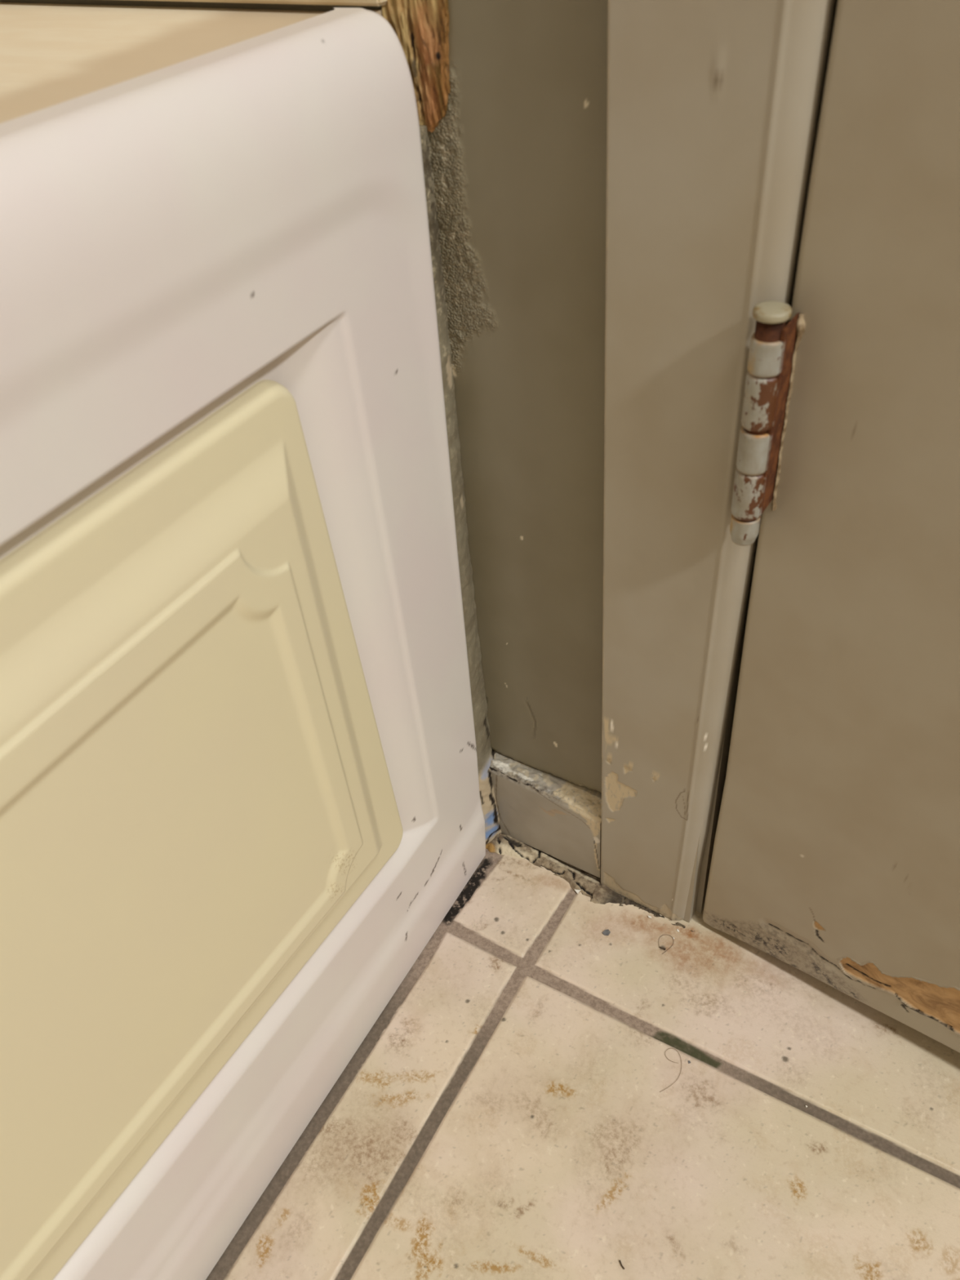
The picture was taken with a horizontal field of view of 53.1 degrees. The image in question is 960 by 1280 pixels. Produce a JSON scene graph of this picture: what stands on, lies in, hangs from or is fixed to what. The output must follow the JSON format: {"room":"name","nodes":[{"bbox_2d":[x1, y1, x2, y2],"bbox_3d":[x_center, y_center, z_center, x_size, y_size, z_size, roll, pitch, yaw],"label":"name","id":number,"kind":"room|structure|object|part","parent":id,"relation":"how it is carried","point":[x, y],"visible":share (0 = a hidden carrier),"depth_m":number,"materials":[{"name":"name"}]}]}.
{"room":"damaged room","nodes":[
{"label":"damaged room","id":0,"kind":"room"},
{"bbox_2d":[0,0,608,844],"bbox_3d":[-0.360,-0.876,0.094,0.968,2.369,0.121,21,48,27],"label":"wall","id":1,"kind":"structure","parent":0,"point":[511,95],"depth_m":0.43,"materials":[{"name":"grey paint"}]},
{"bbox_2d":[488,751,601,877],"bbox_3d":[0.047,0.116,0.646,0.086,0.071,0.020,21,48,27],"label":"baseboard","id":2,"kind":"structure","parent":1,"relation":"attached to","point":[559,818],"depth_m":0.63,"materials":[{"name":"grey paint"}]},
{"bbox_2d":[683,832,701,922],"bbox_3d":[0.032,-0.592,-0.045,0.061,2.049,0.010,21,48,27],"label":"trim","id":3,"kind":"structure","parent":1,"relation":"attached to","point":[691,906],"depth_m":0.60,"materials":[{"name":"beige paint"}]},
{"bbox_2d":[600,0,837,920],"bbox_3d":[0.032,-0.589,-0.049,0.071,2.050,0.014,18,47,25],"label":"trim","id":4,"kind":"structure","parent":1,"relation":"attached to","point":[713,106],"depth_m":0.37,"materials":[{"name":"beige paint"}]},
{"bbox_2d":[702,0,959,1053],"bbox_3d":[0.369,-0.435,-0.252,0.785,2.031,0.059,26,50,30],"label":"door","id":5,"kind":"structure","parent":1,"relation":"in","point":[836,854],"depth_m":0.39,"materials":[{"name":"beige paint"}]},
{"bbox_2d":[205,831,959,1279],"bbox_3d":[0.710,0.780,-0.076,3.800,0.070,2.400,18,47,25],"label":"floor","id":6,"kind":"structure","parent":0,"point":[504,1114],"depth_m":0.53,"materials":[{"name":"tile"}]},
{"bbox_2d":[0,2,485,1279],"bbox_3d":[-0.710,0.285,0.230,0.792,0.498,1.574,18,47,25],"label":"bathtub","id":7,"kind":"object","parent":6,"relation":"on","point":[240,803],"visible":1,"depth_m":0.36,"materials":[{"name":"white plastic"}]},
{"bbox_3d":[-0.380,0.403,0.063,0.015,0.301,1.310,18,47,25],"label":"inset panel","id":8,"kind":"part","parent":7,"relation":"part of","materials":[{"name":"beige plastic"}]},
{"bbox_2d":[602,929,610,935],"bbox_3d":[0.082,0.188,0.619,0.005,0.001,0.004,-35,49,-28],"label":"chip","id":9,"kind":"object","parent":6,"relation":"on","point":[606,932],"visible":1,"depth_m":0.62,"materials":[{"name":"grey"}]},
{"bbox_2d":[659,1048,681,1092],"bbox_3d":[0.110,0.247,0.550,0.010,0.001,0.027,7,43,15],"label":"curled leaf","id":10,"kind":"object","parent":6,"relation":"on","point":[668,1048],"visible":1,"depth_m":0.55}
]}

